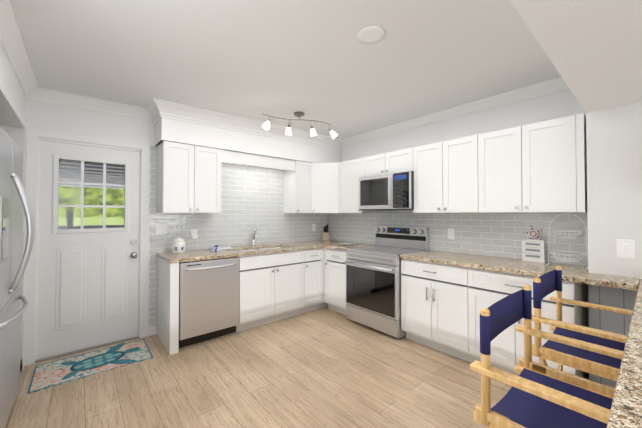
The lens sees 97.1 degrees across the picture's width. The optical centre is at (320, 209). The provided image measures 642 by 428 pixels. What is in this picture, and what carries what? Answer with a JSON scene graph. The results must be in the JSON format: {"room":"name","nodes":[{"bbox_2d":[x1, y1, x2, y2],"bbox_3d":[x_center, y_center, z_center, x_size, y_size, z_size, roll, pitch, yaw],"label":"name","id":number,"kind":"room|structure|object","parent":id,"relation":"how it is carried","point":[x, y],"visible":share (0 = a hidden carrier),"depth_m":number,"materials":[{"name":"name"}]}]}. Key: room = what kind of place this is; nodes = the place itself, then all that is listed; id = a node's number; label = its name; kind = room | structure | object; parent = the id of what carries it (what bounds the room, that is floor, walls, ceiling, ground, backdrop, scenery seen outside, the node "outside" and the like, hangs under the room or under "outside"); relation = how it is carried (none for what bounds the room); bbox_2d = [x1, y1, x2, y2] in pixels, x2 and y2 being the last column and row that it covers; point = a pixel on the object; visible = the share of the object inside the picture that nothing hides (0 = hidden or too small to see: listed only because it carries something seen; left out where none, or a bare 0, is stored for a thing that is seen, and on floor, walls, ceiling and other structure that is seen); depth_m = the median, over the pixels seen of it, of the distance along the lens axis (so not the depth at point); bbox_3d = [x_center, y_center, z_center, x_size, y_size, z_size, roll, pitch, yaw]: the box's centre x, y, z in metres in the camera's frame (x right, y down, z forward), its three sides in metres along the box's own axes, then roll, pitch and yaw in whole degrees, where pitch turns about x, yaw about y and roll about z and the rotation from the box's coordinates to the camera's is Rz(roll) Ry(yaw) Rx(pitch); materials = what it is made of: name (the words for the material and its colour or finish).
{"room":"kitchen","nodes":[
{"label":"kitchen","id":0,"kind":"room"},
{"bbox_2d":[0,44,25,348],"bbox_3d":[-0.762,0.059,-0.427,0.950,2.580,7.000,1,-1,-40],"label":"wall","id":1,"kind":"structure","parent":0,"point":[11,126],"depth_m":2.20,"materials":[{"name":"white paint"}]},
{"bbox_2d":[0,78,26,371],"bbox_3d":[-2.137,0.301,1.931,0.012,2.165,1.510,1,-1,-40],"label":"door frame","id":2,"kind":"structure","parent":1,"relation":"attached to","point":[6,95],"depth_m":2.45,"materials":[{"name":"white"}]},
{"bbox_2d":[0,0,35,99],"bbox_3d":[-0.693,-1.092,0.306,0.082,0.106,6.000,1,-1,-40],"label":"crown molding","id":3,"kind":"structure","parent":1,"relation":"attached to","point":[11,41],"depth_m":1.87,"materials":[{"name":"white wood"}]},
{"bbox_2d":[26,99,154,149],"bbox_3d":[-2.299,0.109,2.965,6.800,2.580,0.160,1,-1,-40],"label":"wall","id":4,"kind":"structure","parent":0,"point":[59,118],"depth_m":2.84,"materials":[{"name":"white paint"}]},
{"bbox_2d":[24,128,149,365],"bbox_3d":[-2.332,0.330,2.896,0.975,2.135,0.138,1,-1,-40],"label":"door frame","id":5,"kind":"structure","parent":4,"relation":"attached to","point":[32,194],"depth_m":2.71,"materials":[{"name":"white wood"}]},
{"bbox_2d":[36,140,139,359],"bbox_3d":[-2.305,0.367,2.864,0.795,2.029,0.109,1,-1,-40],"label":"door","id":6,"kind":"structure","parent":4,"relation":"in","point":[88,253],"depth_m":2.84,"materials":[{"name":"white wood"}]},
{"bbox_2d":[20,325,156,370],"bbox_3d":[-2.229,1.347,2.822,1.055,0.100,0.120,1,-1,-40],"label":"baseboard","id":7,"kind":"structure","parent":4,"relation":"attached to","point":[152,330],"depth_m":3.16,"materials":[{"name":"white"}]},
{"bbox_2d":[32,82,343,162],"bbox_3d":[-1.093,-0.939,3.607,3.570,0.434,0.445,1,-1,-40],"label":"crown molding","id":8,"kind":"structure","parent":4,"relation":"attached to","point":[155,111],"depth_m":3.12,"materials":[{"name":"white wood"}]},
{"bbox_2d":[156,141,311,212],"bbox_3d":[-0.683,-0.339,3.834,2.599,0.760,0.596,1,-1,-40],"label":"upper cabinet","id":9,"kind":"object","parent":4,"relation":"attached to","point":[189,178],"visible":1,"depth_m":3.25,"materials":[{"name":"white wood"}]},
{"bbox_2d":[148,145,327,326],"bbox_3d":[-0.911,0.299,4.031,2.670,2.030,0.008,1,-1,-40],"label":"tiled wall","id":10,"kind":"structure","parent":4,"relation":"attached to","point":[251,198],"depth_m":3.84,"materials":[{"name":"white tile"}]},
{"bbox_2d":[155,223,166,233],"bbox_3d":[-1.826,0.213,3.240,0.118,0.118,0.011,1,-1,-40],"label":"outlet","id":11,"kind":"object","parent":10,"relation":"attached to","point":[160,228],"depth_m":3.24,"materials":[{"name":"white plastic"}]},
{"bbox_2d":[170,226,187,228],"bbox_3d":[-1.681,0.205,3.363,0.200,0.030,0.015,1,-1,-40],"label":"backsplash tile","id":12,"kind":"object","parent":10,"relation":"attached to","point":[171,227],"depth_m":3.34,"materials":[{"name":"white tile"}]},
{"bbox_2d":[191,229,196,238],"bbox_3d":[-1.548,0.295,3.460,0.075,0.120,0.036,1,-1,-40],"label":"outlet","id":13,"kind":"object","parent":10,"relation":"attached to","point":[193,231],"depth_m":3.45,"materials":[{"name":"white plastic"}]},
{"bbox_2d":[312,162,337,212],"bbox_3d":[0.060,-0.332,4.253,0.294,0.755,0.291,1,-1,-40],"label":"upper cabinet","id":14,"kind":"object","parent":4,"relation":"attached to","point":[324,187],"visible":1,"depth_m":4.25,"materials":[{"name":"white wood"}]},
{"bbox_2d":[10,0,560,138],"bbox_3d":[0.379,-1.178,0.758,8.000,0.182,7.300,1,-1,-40],"label":"ceiling","id":15,"kind":"structure","parent":0,"point":[310,59],"depth_m":2.09,"materials":[{"name":"white paint"}]},
{"bbox_2d":[155,118,341,162],"bbox_3d":[-0.774,-0.942,3.943,2.630,0.450,0.347,1,-1,-40],"label":"wall box","id":16,"kind":"object","parent":15,"relation":"attached to","point":[166,128],"visible":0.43,"depth_m":3.53,"materials":[{"name":"white paint"}]},
{"bbox_2d":[262,111,337,138],"bbox_3d":[-0.223,-0.996,3.268,0.901,0.276,0.323,1,-1,-40],"label":"track light","id":17,"kind":"object","parent":15,"relation":"attached to","point":[266,125],"visible":1,"depth_m":3.28,"materials":[{"name":"silver metal"}]},
{"bbox_2d":[357,26,384,43],"bbox_3d":[0.326,-1.143,1.855,0.184,0.008,0.184,1,-1,-40],"label":"recessed light","id":18,"kind":"object","parent":15,"relation":"in","point":[370,34],"visible":1,"depth_m":1.84,"materials":[{"name":"white plastic"}]},
{"bbox_2d":[5,306,589,427],"bbox_3d":[0.088,1.396,1.063,8.000,0.050,8.200,1,-1,-40],"label":"floor","id":19,"kind":"structure","parent":0,"point":[324,367],"depth_m":2.23,"materials":[{"name":"brown wood"}]},
{"bbox_2d":[0,126,33,427],"bbox_3d":[-2.260,0.448,1.582,0.915,1.860,0.890,1,-1,-40],"label":"refrigerator","id":20,"kind":"object","parent":19,"relation":"on","point":[13,201],"visible":1,"depth_m":1.80,"materials":[{"name":"grey metal"}]},
{"bbox_2d":[27,339,153,393],"bbox_3d":[-2.072,1.389,2.609,0.830,0.009,0.553,1,-1,-40],"label":"rug","id":21,"kind":"object","parent":19,"relation":"on","point":[60,372],"visible":0.92,"depth_m":2.54,"materials":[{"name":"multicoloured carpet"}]},
{"bbox_2d":[179,257,238,347],"bbox_3d":[-1.319,0.958,3.179,0.614,0.864,0.644,1,-1,-40],"label":"dishwasher","id":22,"kind":"object","parent":19,"relation":"on","point":[208,299],"visible":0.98,"depth_m":2.96,"materials":[{"name":"silver metal"}]},
{"bbox_2d":[157,247,327,354],"bbox_3d":[-0.661,0.971,3.795,2.589,0.880,0.654,1,-1,-40],"label":"base cabinet","id":23,"kind":"object","parent":19,"relation":"on","point":[273,287],"visible":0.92,"depth_m":3.42,"materials":[{"name":"white wood"}]},
{"bbox_2d":[156,240,339,262],"bbox_3d":[-0.670,0.511,3.805,2.602,0.040,0.640,1,-1,-40],"label":"countertop","id":24,"kind":"structure","parent":23,"relation":"on","point":[199,254],"depth_m":3.30,"materials":[{"name":"beige stone"}]},
{"bbox_2d":[172,238,185,253],"bbox_3d":[-1.597,0.396,3.184,0.140,0.172,0.149,1,-1,-40],"label":"ceramic jar","id":25,"kind":"object","parent":24,"relation":"on","point":[178,245],"visible":1,"depth_m":3.13,"materials":[{"name":"white ceramic"}]},
{"bbox_2d":[207,245,232,250],"bbox_3d":[-1.231,0.457,3.448,0.283,0.059,0.197,1,-1,-40],"label":"dish towel","id":26,"kind":"object","parent":24,"relation":"on","point":[216,248],"visible":1,"depth_m":3.39,"materials":[{"name":"white fabric"}]},
{"bbox_2d":[251,227,257,245],"bbox_3d":[-0.879,0.367,3.863,0.096,0.251,0.211,1,-1,-40],"label":"faucet","id":27,"kind":"object","parent":24,"relation":"on","point":[253,236],"visible":1,"depth_m":3.90,"materials":[{"name":"silver metal"}]},
{"bbox_2d":[308,240,331,243],"bbox_3d":[0.077,0.520,4.433,0.650,0.040,0.390,1,-1,-40],"label":"countertop","id":28,"kind":"structure","parent":23,"relation":"on","point":[314,241],"depth_m":4.35,"materials":[{"name":"beige stone"}]},
{"bbox_2d":[322,224,328,240],"bbox_3d":[0.080,0.370,4.733,0.090,0.270,0.090,1,-1,-40],"label":"knife block","id":29,"kind":"object","parent":28,"relation":"on","point":[325,235],"visible":0.98,"depth_m":4.71,"materials":[{"name":"beige wood"}]},
{"bbox_2d":[324,241,375,250],"bbox_3d":[0.430,0.514,4.016,0.650,0.040,0.462,1,-1,-40],"label":"countertop","id":30,"kind":"structure","parent":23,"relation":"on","point":[331,246],"depth_m":3.93,"materials":[{"name":"beige stone"}]},
{"bbox_2d":[339,242,355,244],"bbox_3d":[0.378,0.485,4.040,0.254,0.019,0.254,1,-1,-40],"label":"plate","id":31,"kind":"object","parent":30,"relation":"on","point":[346,243],"visible":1,"depth_m":4.08,"materials":[{"name":"white ceramic"}]},
{"bbox_2d":[324,248,346,314],"bbox_3d":[0.428,0.976,4.035,0.619,0.878,0.496,1,-1,-40],"label":"base cabinet","id":32,"kind":"object","parent":19,"relation":"on","point":[334,265],"depth_m":3.85,"materials":[{"name":"white wood"}]},
{"bbox_2d":[344,225,428,338],"bbox_3d":[0.790,0.809,3.506,0.738,1.195,0.764,1,-1,-40],"label":"range oven","id":33,"kind":"object","parent":19,"relation":"on","point":[373,286],"visible":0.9,"depth_m":3.33,"materials":[{"name":"silver metal"}]},
{"bbox_2d":[401,259,459,357],"bbox_3d":[1.339,0.960,2.962,0.619,0.878,0.752,1,-1,-40],"label":"base cabinet","id":34,"kind":"object","parent":19,"relation":"on","point":[442,305],"depth_m":2.79,"materials":[{"name":"white wood"}]},
{"bbox_2d":[460,267,588,379],"bbox_3d":[1.756,0.953,2.471,0.619,0.878,0.775,1,-1,-40],"label":"base cabinet","id":35,"kind":"object","parent":19,"relation":"on","point":[479,288],"depth_m":2.32,"materials":[{"name":"white wood"}]},
{"bbox_2d":[400,250,639,289],"bbox_3d":[1.638,0.493,2.604,0.637,0.040,1.702,1,-1,-40],"label":"countertop","id":36,"kind":"structure","parent":35,"relation":"on","point":[570,272],"depth_m":2.39,"materials":[{"name":"beige stone"}]},
{"bbox_2d":[522,239,544,262],"bbox_3d":[1.949,0.373,2.601,0.042,0.200,0.170,1,-1,-40],"label":"block sign","id":37,"kind":"object","parent":36,"relation":"on","point":[533,250],"visible":1,"depth_m":2.58,"materials":[{"name":"white wood"}]},
{"bbox_2d":[523,225,541,239],"bbox_3d":[1.951,0.216,2.610,0.012,0.147,0.145,1,-1,-40],"label":"decor","id":38,"kind":"object","parent":37,"relation":"on","point":[532,233],"visible":0.96,"depth_m":2.61,"materials":[{"name":"multicoloured paint"}]},
{"bbox_2d":[546,213,587,268],"bbox_3d":[2.054,0.248,2.364,0.238,0.444,0.259,1,-1,-40],"label":"wire basket stand","id":39,"kind":"object","parent":36,"relation":"on","point":[571,259],"visible":1,"depth_m":2.35,"materials":[{"name":"white metal"}]},
{"bbox_2d":[470,285,623,427],"bbox_3d":[0.936,0.864,1.037,0.582,1.013,0.530,1,-1,-40],"label":"chair","id":40,"kind":"object","parent":19,"relation":"on","point":[537,395],"visible":0.98,"depth_m":1.11,"materials":[{"name":"brown wood"}]},
{"bbox_2d":[531,266,632,381],"bbox_3d":[1.505,0.871,1.534,0.582,1.013,0.530,1,-1,-40],"label":"chair","id":41,"kind":"object","parent":19,"relation":"on","point":[587,361],"visible":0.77,"depth_m":1.52,"materials":[{"name":"brown wood"}]},
{"bbox_2d":[342,89,589,375],"bbox_3d":[1.207,0.120,3.749,0.160,2.580,3.505,1,-1,-40],"label":"wall","id":42,"kind":"structure","parent":0,"point":[560,104],"depth_m":3.06,"materials":[{"name":"white paint"}]},
{"bbox_2d":[344,76,569,145],"bbox_3d":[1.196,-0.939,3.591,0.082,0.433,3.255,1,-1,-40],"label":"crown molding","id":43,"kind":"structure","parent":42,"relation":"attached to","point":[557,84],"depth_m":3.08,"materials":[{"name":"white wood"}]},
{"bbox_2d":[328,210,587,265],"bbox_3d":[1.195,0.294,3.632,0.008,2.030,3.343,1,-1,-40],"label":"tiled wall","id":44,"kind":"structure","parent":42,"relation":"attached to","point":[487,234],"depth_m":3.03,"materials":[{"name":"grey tile"}]},
{"bbox_2d":[448,228,453,238],"bbox_3d":[1.497,0.273,3.261,0.008,0.120,0.075,1,-1,-40],"label":"outlet","id":45,"kind":"object","parent":44,"relation":"attached to","point":[450,233],"visible":1,"depth_m":3.26,"materials":[{"name":"white plastic"}]},
{"bbox_2d":[338,113,586,212],"bbox_3d":[1.245,-0.346,3.297,0.355,0.760,2.720,1,-1,-40],"label":"upper cabinet","id":46,"kind":"object","parent":42,"relation":"attached to","point":[539,167],"visible":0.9,"depth_m":2.63,"materials":[{"name":"white wood"}]},
{"bbox_2d":[359,171,413,209],"bbox_3d":[0.893,-0.222,3.628,0.460,0.444,0.780,1,-1,-40],"label":"microwave","id":47,"kind":"object","parent":46,"relation":"attached to","point":[391,191],"visible":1,"depth_m":3.44,"materials":[{"name":"silver plastic"}]},
{"bbox_2d":[510,0,641,285],"bbox_3d":[0.466,0.059,-0.397,6.660,2.580,1.855,1,-1,-40],"label":"wall","id":48,"kind":"structure","parent":0,"point":[592,49],"depth_m":1.83,"materials":[{"name":"white paint"}]},
{"bbox_2d":[617,239,634,258],"bbox_3d":[2.111,0.269,1.963,0.011,0.128,0.085,1,-1,-40],"label":"light switch","id":49,"kind":"object","parent":48,"relation":"attached to","point":[625,248],"visible":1,"depth_m":1.96,"materials":[{"name":"white plastic"}]},
{"bbox_2d":[589,285,636,387],"bbox_3d":[2.183,0.945,1.868,0.013,0.875,0.603,1,-1,-40],"label":"wall","id":50,"kind":"structure","parent":0,"point":[612,322],"depth_m":2.02,"materials":[{"name":"grey"}]},
{"bbox_2d":[607,279,641,427],"bbox_3d":[1.319,0.466,0.761,2.767,0.040,0.683,1,-1,-40],"label":"countertop","id":51,"kind":"structure","parent":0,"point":[626,410],"depth_m":0.74,"materials":[{"name":"beige stone"}]}
]}

